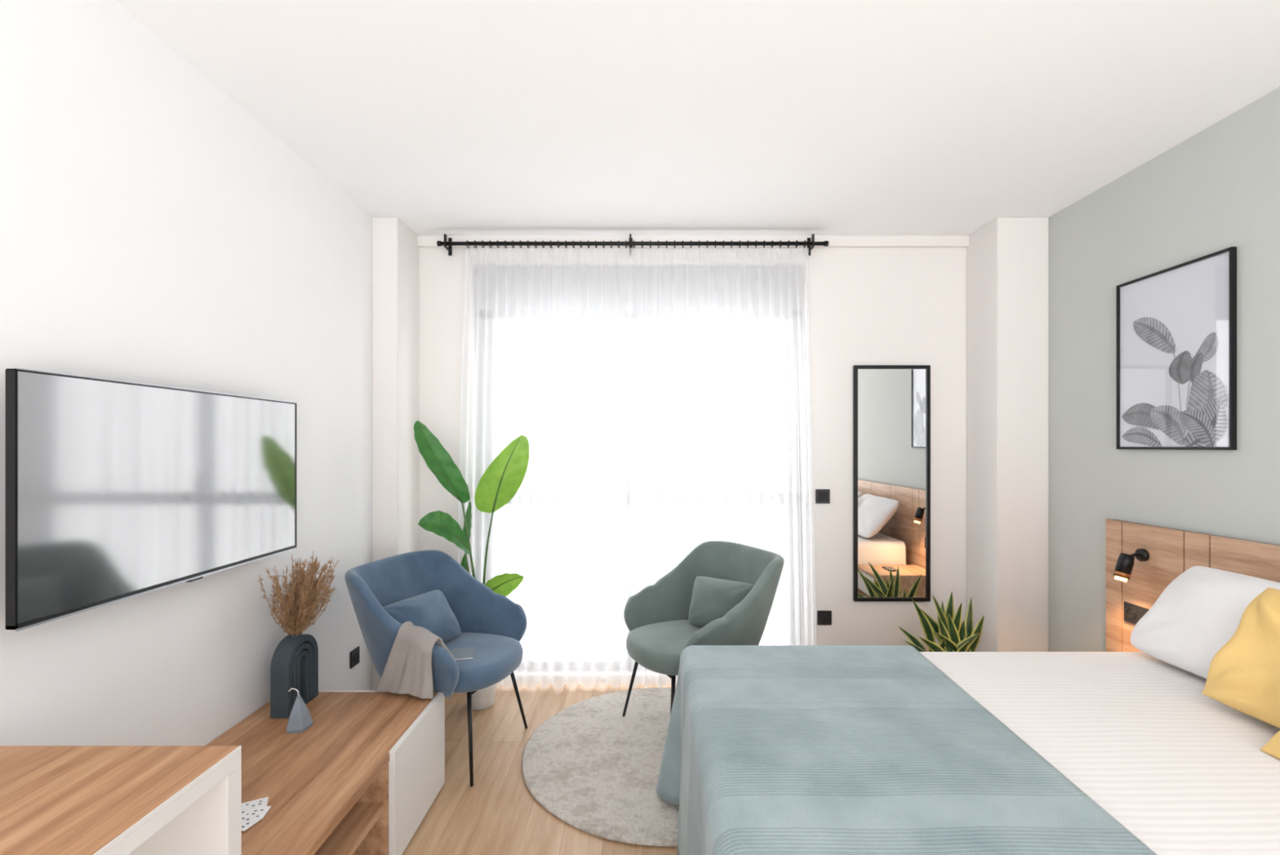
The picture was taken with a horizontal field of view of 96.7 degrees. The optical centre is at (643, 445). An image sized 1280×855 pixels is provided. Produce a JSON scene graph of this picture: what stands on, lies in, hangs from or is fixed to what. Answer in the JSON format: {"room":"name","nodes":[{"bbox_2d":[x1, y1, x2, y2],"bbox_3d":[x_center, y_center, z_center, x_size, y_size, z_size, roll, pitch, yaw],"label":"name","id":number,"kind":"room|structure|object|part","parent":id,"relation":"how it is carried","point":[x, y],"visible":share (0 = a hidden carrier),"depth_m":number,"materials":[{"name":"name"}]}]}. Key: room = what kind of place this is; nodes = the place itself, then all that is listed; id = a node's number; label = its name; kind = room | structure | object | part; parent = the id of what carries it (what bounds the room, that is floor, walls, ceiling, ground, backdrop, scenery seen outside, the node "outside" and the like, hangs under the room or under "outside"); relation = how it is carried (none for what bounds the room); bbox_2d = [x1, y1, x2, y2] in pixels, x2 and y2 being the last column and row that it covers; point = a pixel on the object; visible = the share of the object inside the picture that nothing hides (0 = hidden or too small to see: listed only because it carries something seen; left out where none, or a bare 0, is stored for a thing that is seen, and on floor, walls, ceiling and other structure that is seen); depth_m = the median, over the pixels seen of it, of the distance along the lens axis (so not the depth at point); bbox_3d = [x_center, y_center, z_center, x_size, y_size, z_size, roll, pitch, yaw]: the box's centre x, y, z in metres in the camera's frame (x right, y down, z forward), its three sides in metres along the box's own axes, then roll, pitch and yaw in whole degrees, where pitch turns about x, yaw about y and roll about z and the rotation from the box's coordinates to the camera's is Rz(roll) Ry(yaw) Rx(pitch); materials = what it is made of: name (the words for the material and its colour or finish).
{"room":"bedroom","nodes":[
{"label":"bedroom","id":0,"kind":"room"},
{"bbox_2d":[0,0,372,745],"bbox_3d":[-1.478,0.075,1.138,0.100,2.550,4.676,0,0,0],"label":"wall","id":1,"kind":"structure","parent":0,"point":[153,230],"depth_m":1.71,"materials":[{"name":"white paint"}]},
{"bbox_2d":[5,367,297,631],"bbox_3d":[-1.378,0.117,1.692,0.098,0.566,0.975,0,0,0],"label":"television","id":2,"kind":"object","parent":1,"relation":"attached to","point":[116,491],"visible":1,"depth_m":1.47,"materials":[{"name":"black glass"}]},
{"bbox_2d":[350,645,359,668],"bbox_3d":[-1.422,1.040,2.800,0.011,0.082,0.082,0,0,0],"label":"wall socket","id":3,"kind":"object","parent":1,"relation":"attached to","point":[355,653],"visible":1,"depth_m":2.79,"materials":[{"name":"black plastic"}]},
{"bbox_2d":[372,217,418,689],"bbox_3d":[-1.361,0.075,3.131,0.134,2.550,0.289,0,0,0],"label":"column","id":4,"kind":"structure","parent":1,"relation":"attached to","point":[395,249],"depth_m":2.99,"materials":[{"name":"white paint"}]},
{"bbox_2d":[401,683,677,854],"bbox_3d":[0.349,1.400,1.163,3.754,0.100,4.726,0,0,0],"label":"floor","id":5,"kind":"structure","parent":0,"point":[499,814],"depth_m":2.21,"materials":[{"name":"brown wood"}]},
{"bbox_2d":[0,745,241,854],"bbox_3d":[-1.116,0.974,0.394,0.622,0.752,1.488,0,0,0],"label":"desk","id":6,"kind":"object","parent":5,"relation":"on","point":[55,799],"visible":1,"depth_m":1.02,"materials":[{"name":"brown wood"}]},
{"bbox_3d":[-1.116,0.974,0.394,0.622,0.752,1.488,0,0,0],"label":"frame","id":7,"kind":"part","parent":6,"relation":"part of","materials":[{"name":"white laminate"}]},
{"bbox_2d":[205,689,444,854],"bbox_3d":[-1.109,1.161,1.702,0.635,0.379,1.123,0,0,0],"label":"tv console","id":8,"kind":"object","parent":5,"relation":"on","point":[369,767],"visible":0.76,"depth_m":1.81,"materials":[{"name":"brown wood"}]},
{"bbox_2d":[241,813,262,831],"bbox_3d":[-1.035,0.968,1.465,0.074,0.002,0.052,0,0,14],"label":"printed card","id":9,"kind":"object","parent":8,"relation":"on","point":[247,820],"visible":0.48,"depth_m":1.47,"materials":[{"name":"paper"}]},
{"bbox_2d":[241,796,268,808],"bbox_3d":[-1.060,0.971,1.535,0.074,0.002,0.052,0,0,-29],"label":"printed card","id":10,"kind":"object","parent":8,"relation":"on","point":[263,802],"visible":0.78,"depth_m":1.54,"materials":[{"name":"paper"}]},
{"bbox_2d":[241,805,271,817],"bbox_3d":[-1.035,0.970,1.500,0.074,0.002,0.052,0,0,-11],"label":"printed card","id":11,"kind":"object","parent":8,"relation":"on","point":[260,811],"visible":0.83,"depth_m":1.51,"materials":[{"name":"paper"}]},
{"bbox_2d":[270,632,318,718],"bbox_3d":[-1.302,0.836,2.125,0.065,0.275,0.190,0,0,0],"label":"vase","id":12,"kind":"object","parent":8,"relation":"on","point":[295,660],"visible":0.95,"depth_m":2.07,"materials":[{"name":"ceramic"}]},
{"bbox_2d":[256,551,338,636],"bbox_3d":[-1.269,0.556,2.133,0.217,0.322,0.279,0,0,28],"label":"bunch","id":13,"kind":"object","parent":12,"relation":"in","point":[297,613],"visible":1,"depth_m":2.10,"materials":[{"name":"plant"}]},
{"bbox_2d":[286,688,312,733],"bbox_3d":[-1.192,0.904,1.962,0.080,0.139,0.081,0,0,0],"label":"candle","id":14,"kind":"object","parent":8,"relation":"on","point":[300,720],"visible":1,"depth_m":1.94,"materials":[{"name":"grey wax"}]},
{"bbox_3d":[-1.119,1.161,2.259,0.615,0.378,0.010,0,0,0],"label":"panel","id":15,"kind":"part","parent":8,"relation":"part of","materials":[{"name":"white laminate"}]},
{"bbox_2d":[313,802,384,854],"bbox_3d":[-1.117,1.139,1.483,0.593,0.022,0.634,0,0,0],"label":"shelf","id":16,"kind":"object","parent":8,"relation":"attached to","point":[351,830],"depth_m":1.67,"materials":[{"name":"brown wood"}]},
{"bbox_3d":[-0.802,1.155,2.034,0.020,0.367,0.455,0,0,0],"label":"door","id":17,"kind":"part","parent":8,"relation":"part of","materials":[{"name":"white laminate"}]},
{"bbox_2d":[344,549,527,786],"bbox_3d":[-0.905,0.939,2.562,0.695,0.823,0.697,0,0,14],"label":"armchair","id":18,"kind":"object","parent":5,"relation":"on","point":[490,622],"visible":0.74,"depth_m":2.60,"materials":[{"name":"blue fabric"}]},
{"bbox_2d":[375,621,456,698],"bbox_3d":[-0.891,0.826,2.240,0.294,0.276,0.130,0,0,13],"label":"throw blanket","id":19,"kind":"object","parent":18,"relation":"on","point":[407,669],"visible":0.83,"depth_m":2.19,"materials":[{"name":"grey fabric"}]},
{"bbox_2d":[382,589,461,642],"bbox_3d":[-0.993,0.790,2.554,0.177,0.217,0.361,0,0,24],"label":"lumbar cushion","id":20,"kind":"object","parent":18,"relation":"on","point":[431,611],"visible":0.56,"depth_m":2.54,"materials":[{"name":"blue fabric"}]},
{"bbox_2d":[451,646,474,660],"bbox_3d":[-0.782,0.896,2.452,0.094,0.010,0.124,0,0,-14],"label":"magazine","id":21,"kind":"object","parent":18,"relation":"on","point":[461,653],"visible":0.77,"depth_m":2.44,"materials":[{"name":"paper"}]},
{"bbox_3d":[-0.700,1.179,2.299,0.019,0.342,0.104,0,0,-26],"label":"leg","id":22,"kind":"part","parent":18,"relation":"part of","materials":[{"name":"black metal"}]},
{"bbox_3d":[-0.816,0.957,2.539,0.510,0.111,0.490,0,0,15],"label":"seat","id":23,"kind":"part","parent":18,"relation":"part of","materials":[{"name":"blue fabric"}]},
{"bbox_3d":[-0.598,1.179,2.692,0.104,0.342,0.019,0,0,-35],"label":"leg","id":24,"kind":"part","parent":18,"relation":"part of","materials":[{"name":"black metal"}]},
{"bbox_2d":[413,420,529,709],"bbox_3d":[-0.899,0.609,2.975,0.588,1.482,0.189,0,0,-11],"label":"potted plant","id":25,"kind":"object","parent":5,"relation":"on","point":[502,479],"visible":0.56,"depth_m":2.99,"materials":[{"name":"green plant"}]},
{"bbox_3d":[-1.056,0.085,2.978,0.281,0.434,0.064,0,0,-10],"label":"blade","id":26,"kind":"part","parent":25,"relation":"part of","materials":[{"name":"green plant"}]},
{"bbox_3d":[-1.016,0.446,2.901,0.258,0.229,0.086,0,0,-20],"label":"blade","id":27,"kind":"part","parent":25,"relation":"part of","materials":[{"name":"green plant"}]},
{"bbox_3d":[-0.965,0.654,3.043,0.043,0.167,0.021,0,0,-27],"label":"blade","id":28,"kind":"part","parent":25,"relation":"part of","materials":[{"name":"green plant"}]},
{"bbox_3d":[-0.896,0.884,3.008,0.122,0.635,0.037,0,0,36],"label":"stem","id":29,"kind":"part","parent":25,"relation":"part of","materials":[{"name":"green plant"}]},
{"bbox_3d":[-0.946,0.429,3.043,0.050,0.275,0.016,0,0,-37],"label":"blade","id":30,"kind":"part","parent":25,"relation":"part of","materials":[{"name":"green plant"}]},
{"bbox_3d":[-0.900,0.750,2.980,0.124,0.902,0.053,0,0,0],"label":"stem","id":31,"kind":"part","parent":25,"relation":"part of","materials":[{"name":"green plant"}]},
{"bbox_3d":[-0.876,0.874,2.973,0.070,0.654,0.029,0,0,0],"label":"stem","id":32,"kind":"part","parent":25,"relation":"part of","materials":[{"name":"green plant"}]},
{"bbox_3d":[-0.841,0.778,3.009,0.030,0.846,0.109,0,0,24],"label":"stem","id":33,"kind":"part","parent":25,"relation":"part of","materials":[{"name":"green plant"}]},
{"bbox_3d":[-0.760,0.150,3.047,0.292,0.420,0.056,0,0,0],"label":"blade","id":34,"kind":"part","parent":25,"relation":"part of","materials":[{"name":"green plant"}]},
{"bbox_3d":[-0.751,0.755,2.973,0.249,0.195,0.076,0,0,0],"label":"blade","id":35,"kind":"part","parent":25,"relation":"part of","materials":[{"name":"green plant"}]},
{"bbox_2d":[471,683,496,709],"bbox_3d":[-0.850,1.262,2.970,0.160,0.175,0.160,0,0,0],"label":"pot","id":36,"kind":"object","parent":5,"relation":"on","point":[484,698],"depth_m":2.91,"materials":[{"name":"white ceramic"}]},
{"bbox_2d":[521,687,679,846],"bbox_3d":[0.090,1.342,2.531,1.240,0.015,1.240,0,0,0],"label":"round rug","id":37,"kind":"object","parent":5,"relation":"on","point":[596,768],"visible":0.48,"depth_m":2.37,"materials":[{"name":"grey carpet"}]},
{"bbox_2d":[622,540,784,716],"bbox_3d":[0.267,0.922,2.721,0.695,0.823,0.697,0,0,-26],"label":"armchair","id":38,"kind":"object","parent":37,"relation":"on","point":[656,617],"visible":0.75,"depth_m":2.75,"materials":[{"name":"green fabric"}]},
{"bbox_3d":[-0.060,1.163,2.787,0.104,0.342,0.019,0,0,24],"label":"leg","id":39,"kind":"part","parent":38,"relation":"part of","materials":[{"name":"black metal"}]},
{"bbox_3d":[0.185,0.941,2.680,0.510,0.111,0.490,0,0,-26],"label":"seat","id":40,"kind":"part","parent":38,"relation":"part of","materials":[{"name":"green fabric"}]},
{"bbox_3d":[0.118,1.163,2.422,0.019,0.342,0.104,0,0,14],"label":"leg","id":41,"kind":"part","parent":38,"relation":"part of","materials":[{"name":"black metal"}]},
{"bbox_2d":[688,576,754,626],"bbox_3d":[0.372,0.765,2.745,0.325,0.229,0.141,0,0,35],"label":"lumbar cushion","id":42,"kind":"object","parent":38,"relation":"on","point":[712,598],"visible":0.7,"depth_m":2.72,"materials":[{"name":"green fabric"}]},
{"bbox_2d":[897,591,984,651],"bbox_3d":[1.534,1.046,2.900,0.395,0.608,0.236,0,0,0],"label":"snake plant","id":43,"kind":"object","parent":5,"relation":"on","point":[952,635],"visible":0.57,"depth_m":2.89,"materials":[{"name":"green plant"}]},
{"bbox_2d":[919,651,1279,854],"bbox_3d":[1.093,1.039,1.363,1.913,0.588,1.524,0,0,0],"label":"bed","id":44,"kind":"object","parent":5,"relation":"on","point":[1185,771],"visible":0.33,"depth_m":1.45,"materials":[{"name":"fabric"}]},
{"bbox_2d":[655,644,1157,854],"bbox_3d":[0.468,1.022,1.345,0.942,0.585,1.704,0,0,3],"label":"throw","id":45,"kind":"object","parent":44,"relation":"on","point":[769,749],"visible":1,"depth_m":1.33,"materials":[{"name":"teal fabric"}]},
{"bbox_2d":[1130,565,1279,679],"bbox_3d":[1.875,0.580,1.735,0.289,0.318,0.685,0,0,0],"label":"bed pillow","id":46,"kind":"object","parent":44,"relation":"on","point":[1202,608],"visible":0.69,"depth_m":1.85,"materials":[{"name":"white fabric"}]},
{"bbox_2d":[1201,586,1279,728],"bbox_3d":[1.702,0.567,1.435,0.231,0.320,0.447,0,0,0],"label":"cushion","id":47,"kind":"object","parent":44,"relation":"on","point":[1243,675],"visible":1,"depth_m":1.56,"materials":[{"name":"fabric"}]},
{"bbox_2d":[1260,729,1279,758],"bbox_3d":[1.661,0.625,1.170,0.348,0.256,0.453,0,0,0],"label":"cushion","id":48,"kind":"object","parent":44,"relation":"on","point":[1272,747],"visible":1,"depth_m":1.37,"materials":[{"name":"fabric"}]},
{"bbox_2d":[418,247,966,651],"bbox_3d":[0.349,0.075,3.376,3.554,2.550,0.200,0,0,0],"label":"wall","id":49,"kind":"structure","parent":0,"point":[868,305],"depth_m":3.28,"materials":[{"name":"white paint"}]},
{"bbox_2d":[436,233,828,255],"bbox_3d":[-0.062,-1.135,3.198,2.171,0.100,0.096,0,0,0],"label":"curtain rod","id":50,"kind":"object","parent":49,"relation":"attached to","point":[450,243],"visible":0.94,"depth_m":3.15,"materials":[{"name":"black metal"}]},
{"bbox_2d":[457,240,637,688],"bbox_3d":[-0.544,0.099,3.171,1.014,2.478,0.088,0,0,0],"label":"sheer curtain","id":51,"kind":"object","parent":50,"relation":"hanging from","point":[546,348],"visible":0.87,"depth_m":3.16,"materials":[{"name":"white fabric"}]},
{"bbox_3d":[-0.062,-1.125,3.165,2.145,0.022,0.022,0,0,0],"label":"rod","id":52,"kind":"part","parent":50,"relation":"part of","materials":[{"name":"black metal"}]},
{"bbox_2d":[629,240,817,688],"bbox_3d":[0.445,0.099,3.172,1.048,2.478,0.082,0,0,0],"label":"sheer curtain","id":53,"kind":"object","parent":50,"relation":"hanging from","point":[720,380],"visible":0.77,"depth_m":3.18,"materials":[{"name":"white fabric"}]},
{"bbox_2d":[417,235,968,247],"bbox_3d":[0.281,-1.170,3.261,3.151,0.060,0.030,0,0,0],"label":"crown molding","id":54,"kind":"structure","parent":49,"relation":"attached to","point":[422,241],"depth_m":3.25,"materials":[{"name":"white paint"}]},
{"bbox_2d":[815,488,830,503],"bbox_3d":[1.028,0.290,3.269,0.082,0.082,0.012,0,0,0],"label":"light switch","id":55,"kind":"object","parent":49,"relation":"attached to","point":[822,495],"visible":1,"depth_m":3.27,"materials":[{"name":"black plastic"}]},
{"bbox_2d":[817,610,831,624],"bbox_3d":[1.038,0.988,3.270,0.082,0.082,0.011,0,0,0],"label":"wall socket","id":56,"kind":"object","parent":49,"relation":"attached to","point":[824,617],"visible":1,"depth_m":3.27,"materials":[{"name":"black plastic"}]},
{"bbox_2d":[853,364,930,601],"bbox_3d":[1.421,0.214,3.263,0.435,1.350,0.025,0,0,0],"label":"wall mirror","id":57,"kind":"object","parent":49,"relation":"attached to","point":[891,403],"visible":1,"depth_m":3.26,"materials":[{"name":"black mirror"}]},
{"bbox_2d":[114,0,1279,235],"bbox_3d":[0.349,-1.250,1.163,3.754,0.100,4.726,0,0,0],"label":"ceiling","id":58,"kind":"structure","parent":0,"point":[451,117],"depth_m":1.97,"materials":[{"name":"paint"}]},
{"bbox_2d":[1048,87,1279,651],"bbox_3d":[2.176,0.075,1.138,0.100,2.550,4.676,0,0,0],"label":"wall","id":59,"kind":"structure","parent":0,"point":[1218,188],"depth_m":2.38,"materials":[{"name":"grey paint"}]},
{"bbox_2d":[966,217,1048,651],"bbox_3d":[1.992,0.075,3.131,0.269,2.550,0.289,0,0,0],"label":"column","id":60,"kind":"structure","parent":59,"relation":"attached to","point":[1007,257],"depth_m":2.99,"materials":[{"name":"white paint"}]},
{"bbox_2d":[1115,246,1236,449],"bbox_3d":[2.116,-0.349,2.288,0.020,0.729,0.500,0,0,0],"label":"framed print","id":61,"kind":"object","parent":59,"relation":"attached to","point":[1176,326],"visible":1,"depth_m":2.25,"materials":[{"name":"black paper"}]},
{"bbox_2d":[1106,518,1279,651],"bbox_3d":[2.107,0.840,1.286,0.038,1.020,2.573,0,0,0],"label":"headboard","id":62,"kind":"object","parent":59,"relation":"attached to","point":[1172,552],"visible":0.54,"depth_m":2.31,"materials":[{"name":"brown wood"}]},
{"bbox_2d":[1113,548,1149,582],"bbox_3d":[2.027,0.498,2.375,0.120,0.138,0.056,0,0,0],"label":"reading lamp","id":63,"kind":"object","parent":62,"relation":"attached to","point":[1122,571],"visible":1,"depth_m":2.36,"materials":[{"name":"black metal"}]},
{"bbox_3d":[1.994,0.545,2.375,0.048,0.044,0.040,0,0,0],"label":"bulb","id":64,"kind":"part","parent":63,"relation":"part of","materials":[{"name":"white glass"}]},
{"bbox_3d":[2.005,0.501,2.375,0.075,0.108,0.054,0,0,0],"label":"lamp shade","id":65,"kind":"part","parent":63,"relation":"part of","materials":[{"name":"black metal"}]},
{"bbox_3d":[2.045,0.461,2.375,0.055,0.025,0.012,0,0,0],"label":"lamp arm","id":66,"kind":"part","parent":63,"relation":"part of","materials":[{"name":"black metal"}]},
{"bbox_3d":[2.080,0.455,2.375,0.016,0.052,0.052,0,0,0],"label":"wall plate","id":67,"kind":"part","parent":63,"relation":"part of","materials":[{"name":"black metal"}]},
{"bbox_2d":[1124,601,1149,624],"bbox_3d":[2.082,0.715,2.385,0.011,0.082,0.164,0,0,0],"label":"wall socket","id":68,"kind":"object","parent":62,"relation":"attached to","point":[1133,613],"visible":0.46,"depth_m":2.42,"materials":[{"name":"black plastic"}]},
{"bbox_2d":[1126,607,1136,618],"bbox_3d":[2.079,0.715,2.426,0.004,0.047,0.047,0,0,0],"label":"socket","id":69,"kind":"object","parent":68,"relation":"attached to","point":[1131,611],"depth_m":2.42,"materials":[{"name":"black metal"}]}
]}

